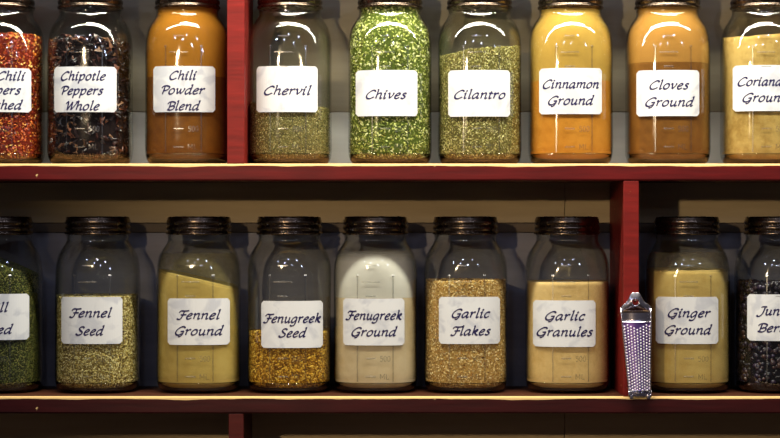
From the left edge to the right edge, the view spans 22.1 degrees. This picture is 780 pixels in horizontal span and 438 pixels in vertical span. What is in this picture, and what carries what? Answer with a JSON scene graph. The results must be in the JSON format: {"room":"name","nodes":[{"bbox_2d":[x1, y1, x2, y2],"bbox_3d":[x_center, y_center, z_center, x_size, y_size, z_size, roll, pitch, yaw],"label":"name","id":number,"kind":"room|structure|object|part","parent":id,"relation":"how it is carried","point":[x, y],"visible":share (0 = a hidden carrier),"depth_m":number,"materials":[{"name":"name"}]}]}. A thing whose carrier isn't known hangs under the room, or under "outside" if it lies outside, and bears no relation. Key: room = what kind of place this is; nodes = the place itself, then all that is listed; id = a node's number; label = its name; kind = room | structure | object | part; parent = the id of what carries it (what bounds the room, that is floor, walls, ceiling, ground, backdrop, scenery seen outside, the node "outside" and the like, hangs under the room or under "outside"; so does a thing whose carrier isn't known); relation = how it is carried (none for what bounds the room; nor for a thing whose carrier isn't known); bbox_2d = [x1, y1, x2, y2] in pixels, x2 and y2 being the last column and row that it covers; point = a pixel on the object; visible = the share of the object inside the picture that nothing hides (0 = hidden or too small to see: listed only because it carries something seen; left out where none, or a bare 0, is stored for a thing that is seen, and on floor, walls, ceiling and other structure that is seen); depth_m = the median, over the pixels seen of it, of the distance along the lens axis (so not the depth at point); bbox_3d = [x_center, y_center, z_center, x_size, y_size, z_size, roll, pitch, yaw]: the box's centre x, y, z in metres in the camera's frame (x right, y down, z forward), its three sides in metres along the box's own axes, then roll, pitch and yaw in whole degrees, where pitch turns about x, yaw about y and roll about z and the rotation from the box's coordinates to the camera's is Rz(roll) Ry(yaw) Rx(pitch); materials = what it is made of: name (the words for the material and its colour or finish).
{"room":"food shop","nodes":[
{"label":"food shop","id":0,"kind":"room"},
{"bbox_2d":[0,378,41,392],"bbox_3d":[-0.525,0.223,2.690,0.110,0.014,0.110,0,0,0],"label":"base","id":1,"kind":"object","parent":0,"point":[25,386],"depth_m":2.65,"materials":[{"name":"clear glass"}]},
{"bbox_2d":[0,153,43,163],"bbox_3d":[-0.522,-0.080,2.690,0.110,0.014,0.110,0,0,0],"label":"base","id":2,"kind":"object","parent":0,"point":[5,158],"depth_m":2.65,"materials":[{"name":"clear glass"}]},
{"bbox_2d":[146,153,226,163],"bbox_3d":[-0.272,-0.080,2.690,0.110,0.014,0.110,0,0,0],"label":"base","id":3,"kind":"object","parent":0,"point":[158,158],"depth_m":2.64,"materials":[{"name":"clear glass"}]},
{"bbox_2d":[249,153,330,163],"bbox_3d":[-0.135,-0.080,2.690,0.110,0.014,0.110,0,0,0],"label":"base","id":4,"kind":"object","parent":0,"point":[262,158],"depth_m":2.64,"materials":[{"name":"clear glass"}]},
{"bbox_2d":[0,0,779,437],"bbox_3d":[0.000,0.200,2.795,2.300,2.600,0.060,0,0,0],"label":"wall","id":5,"kind":"structure","parent":0,"point":[282,267],"depth_m":2.77,"materials":[{"name":"grey paint"}]},
{"bbox_2d":[32,223,744,231],"bbox_3d":[0.000,0.012,2.774,2.299,0.012,0.020,0,0,0],"label":"trim","id":6,"kind":"structure","parent":5,"relation":"attached to","point":[37,227],"depth_m":2.76,"materials":[{"name":"wood"}]},
{"bbox_2d":[0,0,779,437],"bbox_3d":[0.000,0.071,2.682,2.300,0.971,0.164,0,0,0],"label":"shelving unit","id":7,"kind":"object","parent":5,"relation":"attached to","point":[240,403],"visible":0.98,"depth_m":2.60,"materials":[{"name":"red paint"}]},
{"bbox_2d":[0,216,42,392],"bbox_3d":[-0.525,0.114,2.690,0.113,0.234,0.113,0,0,0],"label":"spice jar","id":8,"kind":"object","parent":7,"relation":"on","point":[14,308],"visible":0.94,"depth_m":2.64,"materials":[{"name":"clear glass"}]},
{"bbox_2d":[0,257,41,382],"bbox_3d":[-0.525,0.132,2.690,0.109,0.191,0.109,0,0,0],"label":"herb","id":9,"kind":"object","parent":8,"relation":"on","point":[20,360],"visible":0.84,"depth_m":2.65,"materials":[{"name":"green food"}]},
{"bbox_2d":[0,0,44,163],"bbox_3d":[-0.522,-0.189,2.690,0.113,0.234,0.113,0,0,0],"label":"spice jar","id":10,"kind":"object","parent":7,"relation":"on","point":[15,83],"visible":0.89,"depth_m":2.64,"materials":[{"name":"clear glass"}]},
{"bbox_2d":[0,32,43,154],"bbox_3d":[-0.522,-0.162,2.690,0.109,0.174,0.109,0,0,0],"label":"chili flakes","id":11,"kind":"object","parent":10,"relation":"on","point":[20,132],"visible":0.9,"depth_m":2.65,"materials":[{"name":"red food"}]},
{"bbox_2d":[47,0,132,163],"bbox_3d":[-0.403,-0.189,2.690,0.113,0.234,0.113,0,0,0],"label":"spice jar","id":12,"kind":"object","parent":7,"relation":"on","point":[77,88],"visible":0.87,"depth_m":2.64,"materials":[{"name":"clear glass"}]},
{"bbox_2d":[49,33,130,154],"bbox_3d":[-0.403,-0.161,2.690,0.109,0.172,0.109,0,0,0],"label":"peppers","id":13,"kind":"object","parent":12,"relation":"on","point":[69,132],"visible":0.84,"depth_m":2.65,"materials":[{"name":"black food"}]},
{"bbox_2d":[48,153,131,163],"bbox_3d":[-0.403,-0.080,2.690,0.110,0.014,0.110,0,0,0],"label":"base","id":14,"kind":"object","parent":12,"relation":"attached to","point":[59,158],"depth_m":2.64,"materials":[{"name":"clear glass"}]},
{"bbox_2d":[55,216,140,392],"bbox_3d":[-0.393,0.114,2.690,0.113,0.234,0.113,0,0,0],"label":"spice jar","id":15,"kind":"object","parent":7,"relation":"on","point":[84,320],"visible":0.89,"depth_m":2.64,"materials":[{"name":"clear glass"}]},
{"bbox_2d":[56,293,138,382],"bbox_3d":[-0.393,0.164,2.690,0.110,0.127,0.110,0,0,0],"label":"seed","id":16,"kind":"object","parent":15,"relation":"on","point":[76,363],"visible":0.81,"depth_m":2.65,"materials":[{"name":"green food"}]},
{"bbox_2d":[56,379,138,392],"bbox_3d":[-0.393,0.223,2.690,0.110,0.014,0.110,0,0,0],"label":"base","id":17,"kind":"object","parent":15,"relation":"attached to","point":[124,386],"depth_m":2.64,"materials":[{"name":"clear glass"}]},
{"bbox_2d":[145,0,226,163],"bbox_3d":[-0.272,-0.189,2.690,0.113,0.234,0.113,0,0,0],"label":"spice jar","id":18,"kind":"object","parent":7,"relation":"on","point":[186,48],"visible":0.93,"depth_m":2.64,"materials":[{"name":"clear glass"}]},
{"bbox_2d":[146,76,226,153],"bbox_3d":[-0.272,-0.134,2.690,0.108,0.117,0.108,0,0,0],"label":"powder","id":19,"kind":"object","parent":18,"relation":"on","point":[167,132],"visible":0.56,"depth_m":2.64,"materials":[{"name":"orange food"}]},
{"bbox_2d":[156,216,240,392],"bbox_3d":[-0.257,0.114,2.690,0.113,0.234,0.113,0,0,0],"label":"spice jar","id":20,"kind":"object","parent":7,"relation":"on","point":[201,321],"visible":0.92,"depth_m":2.64,"materials":[{"name":"clear glass"}]},
{"bbox_2d":[158,269,238,382],"bbox_3d":[-0.257,0.147,2.690,0.108,0.160,0.108,0,0,0],"label":"ground fennel","id":21,"kind":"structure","parent":20,"relation":"on","point":[176,363],"depth_m":2.64,"materials":[{"name":"yellow food"}]},
{"bbox_2d":[157,379,239,392],"bbox_3d":[-0.257,0.223,2.690,0.110,0.014,0.110,0,0,0],"label":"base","id":22,"kind":"object","parent":20,"relation":"attached to","point":[164,386],"depth_m":2.64,"materials":[{"name":"clear glass"}]},
{"bbox_2d":[247,216,330,392],"bbox_3d":[-0.135,0.114,2.690,0.113,0.234,0.113,0,0,0],"label":"spice jar","id":23,"kind":"object","parent":7,"relation":"on","point":[284,324],"visible":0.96,"depth_m":2.64,"materials":[{"name":"clear glass"}]},
{"bbox_2d":[249,328,329,382],"bbox_3d":[-0.135,0.188,2.690,0.110,0.080,0.110,0,0,0],"label":"seed","id":24,"kind":"object","parent":23,"relation":"on","point":[266,365],"visible":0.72,"depth_m":2.64,"materials":[{"name":"yellow food"}]},
{"bbox_2d":[248,0,331,163],"bbox_3d":[-0.135,-0.189,2.690,0.113,0.234,0.113,0,0,0],"label":"spice jar","id":25,"kind":"object","parent":7,"relation":"on","point":[279,88],"visible":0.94,"depth_m":2.64,"materials":[{"name":"clear glass"}]},
{"bbox_2d":[249,102,329,153],"bbox_3d":[-0.135,-0.116,2.690,0.109,0.082,0.109,0,0,0],"label":"dried chervil","id":26,"kind":"object","parent":25,"relation":"on","point":[270,132],"visible":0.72,"depth_m":2.64,"materials":[{"name":"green plant"}]},
{"bbox_2d":[334,216,416,392],"bbox_3d":[-0.019,0.114,2.690,0.113,0.234,0.113,0,0,0],"label":"spice jar","id":27,"kind":"object","parent":7,"relation":"on","point":[367,321],"visible":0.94,"depth_m":2.64,"materials":[{"name":"clear glass"}]},
{"bbox_2d":[335,297,415,382],"bbox_3d":[-0.019,0.164,2.690,0.108,0.127,0.108,0,0,0],"label":"ground fenugreek","id":28,"kind":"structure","parent":27,"relation":"on","point":[353,363],"depth_m":2.64,"materials":[{"name":"beige food"}]},
{"bbox_2d":[335,379,415,392],"bbox_3d":[-0.019,0.223,2.690,0.110,0.014,0.110,0,0,0],"label":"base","id":29,"kind":"object","parent":27,"relation":"attached to","point":[342,386],"depth_m":2.64,"materials":[{"name":"clear glass"}]},
{"bbox_2d":[348,0,431,163],"bbox_3d":[0.000,-0.189,2.690,0.113,0.234,0.113,0,0,0],"label":"spice jar","id":30,"kind":"object","parent":7,"relation":"on","point":[378,92],"visible":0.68,"depth_m":2.64,"materials":[{"name":"clear glass"}]},
{"bbox_2d":[350,6,429,153],"bbox_3d":[0.000,-0.181,2.690,0.109,0.211,0.109,0,0,0],"label":"chives","id":31,"kind":"object","parent":30,"relation":"on","point":[386,37],"visible":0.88,"depth_m":2.65,"materials":[{"name":"green food"}]},
{"bbox_2d":[424,216,507,392],"bbox_3d":[0.102,0.114,2.690,0.113,0.234,0.113,0,0,0],"label":"spice jar","id":32,"kind":"object","parent":7,"relation":"on","point":[462,320],"visible":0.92,"depth_m":2.64,"materials":[{"name":"clear glass"}]},
{"bbox_2d":[425,278,505,382],"bbox_3d":[0.102,0.153,2.690,0.109,0.149,0.109,0,0,0],"label":"flakes","id":33,"kind":"object","parent":32,"relation":"on","point":[445,363],"visible":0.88,"depth_m":2.64,"materials":[{"name":"beige food"}]},
{"bbox_2d":[438,0,521,163],"bbox_3d":[0.120,-0.189,2.690,0.113,0.234,0.113,0,0,0],"label":"spice jar","id":34,"kind":"object","parent":7,"relation":"on","point":[471,93],"visible":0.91,"depth_m":2.64,"materials":[{"name":"clear glass"}]},
{"bbox_2d":[439,45,519,153],"bbox_3d":[0.120,-0.155,2.690,0.109,0.159,0.109,0,0,0],"label":"cilantro","id":35,"kind":"object","parent":34,"relation":"on","point":[457,134],"visible":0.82,"depth_m":2.64,"materials":[{"name":"green plant"}]},
{"bbox_2d":[525,216,609,392],"bbox_3d":[0.238,0.114,2.690,0.113,0.234,0.113,0,0,0],"label":"spice jar","id":36,"kind":"object","parent":7,"relation":"on","point":[556,323],"visible":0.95,"depth_m":2.64,"materials":[{"name":"clear glass"}]},
{"bbox_2d":[527,280,607,382],"bbox_3d":[0.238,0.155,2.690,0.108,0.144,0.108,0,0,0],"label":"garlic granules","id":37,"kind":"object","parent":36,"relation":"on","point":[544,364],"visible":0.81,"depth_m":2.64,"materials":[{"name":"beige food"}]},
{"bbox_2d":[528,0,612,163],"bbox_3d":[0.243,-0.189,2.690,0.113,0.234,0.113,0,0,0],"label":"spice jar","id":38,"kind":"object","parent":7,"relation":"on","point":[571,52],"visible":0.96,"depth_m":2.64,"materials":[{"name":"clear glass"}]},
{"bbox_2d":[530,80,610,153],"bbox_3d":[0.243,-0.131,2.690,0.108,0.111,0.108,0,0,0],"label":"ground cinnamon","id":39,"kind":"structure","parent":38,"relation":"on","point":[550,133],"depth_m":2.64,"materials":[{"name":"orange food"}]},
{"bbox_2d":[625,0,710,163],"bbox_3d":[0.373,-0.189,2.690,0.113,0.234,0.113,0,0,0],"label":"spice jar","id":40,"kind":"object","parent":7,"relation":"on","point":[662,30],"visible":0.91,"depth_m":2.64,"materials":[{"name":"clear glass"}]},
{"bbox_2d":[627,62,708,154],"bbox_3d":[0.373,-0.143,2.690,0.108,0.135,0.108,0,0,0],"label":"clove","id":41,"kind":"object","parent":40,"relation":"on","point":[645,134],"visible":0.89,"depth_m":2.64,"materials":[{"name":"orange food"}]},
{"bbox_2d":[644,216,729,392],"bbox_3d":[0.400,0.114,2.690,0.113,0.234,0.113,0,0,0],"label":"spice jar","id":42,"kind":"object","parent":7,"relation":"on","point":[679,320],"visible":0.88,"depth_m":2.64,"materials":[{"name":"clear glass"}]},
{"bbox_2d":[646,267,728,382],"bbox_3d":[0.400,0.146,2.690,0.108,0.162,0.108,0,0,0],"label":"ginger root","id":43,"kind":"object","parent":42,"relation":"on","point":[670,363],"visible":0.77,"depth_m":2.64,"materials":[{"name":"yellow food"}]},
{"bbox_2d":[720,0,779,163],"bbox_3d":[0.502,-0.189,2.690,0.113,0.234,0.113,0,0,0],"label":"spice jar","id":44,"kind":"object","parent":7,"relation":"on","point":[755,87],"visible":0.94,"depth_m":2.64,"materials":[{"name":"clear glass"}]},
{"bbox_2d":[721,34,779,154],"bbox_3d":[0.502,-0.161,2.690,0.108,0.171,0.108,0,0,0],"label":"ground coriander","id":45,"kind":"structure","parent":44,"relation":"on","point":[742,131],"depth_m":2.64,"materials":[{"name":"yellow food"}]},
{"bbox_2d":[734,216,779,392],"bbox_3d":[0.520,0.114,2.690,0.113,0.234,0.113,0,0,0],"label":"spice jar","id":46,"kind":"object","parent":7,"relation":"on","point":[763,310],"visible":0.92,"depth_m":2.64,"materials":[{"name":"clear glass"}]},
{"bbox_2d":[735,279,779,382],"bbox_3d":[0.520,0.154,2.690,0.110,0.147,0.110,0,0,0],"label":"berries","id":47,"kind":"object","parent":46,"relation":"on","point":[756,361],"visible":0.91,"depth_m":2.65,"materials":[{"name":"black food"}]},
{"bbox_2d":[349,153,430,163],"bbox_3d":[0.000,-0.080,2.690,0.110,0.014,0.110,0,0,0],"label":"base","id":48,"kind":"object","parent":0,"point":[363,158],"depth_m":2.64,"materials":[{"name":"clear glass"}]},
{"bbox_3d":[0.319,0.106,2.601,0.003,0.003,0.019,0,0,0],"label":"nail","id":49,"kind":"object","parent":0,"visible":0},
{"bbox_2d":[620,292,651,398],"bbox_3d":[0.319,0.164,2.591,0.041,0.138,0.011,0,0,0],"label":"grater","id":50,"kind":"object","parent":49,"relation":"hanging from","point":[636,320],"visible":1,"depth_m":2.59,"materials":[{"name":"silver metal"}]},
{"bbox_3d":[0.319,0.109,2.595,0.041,0.028,0.002,0,0,0],"label":"hanger plate","id":51,"kind":"part","parent":50,"relation":"part of","materials":[{"name":"silver metal"}]}
]}

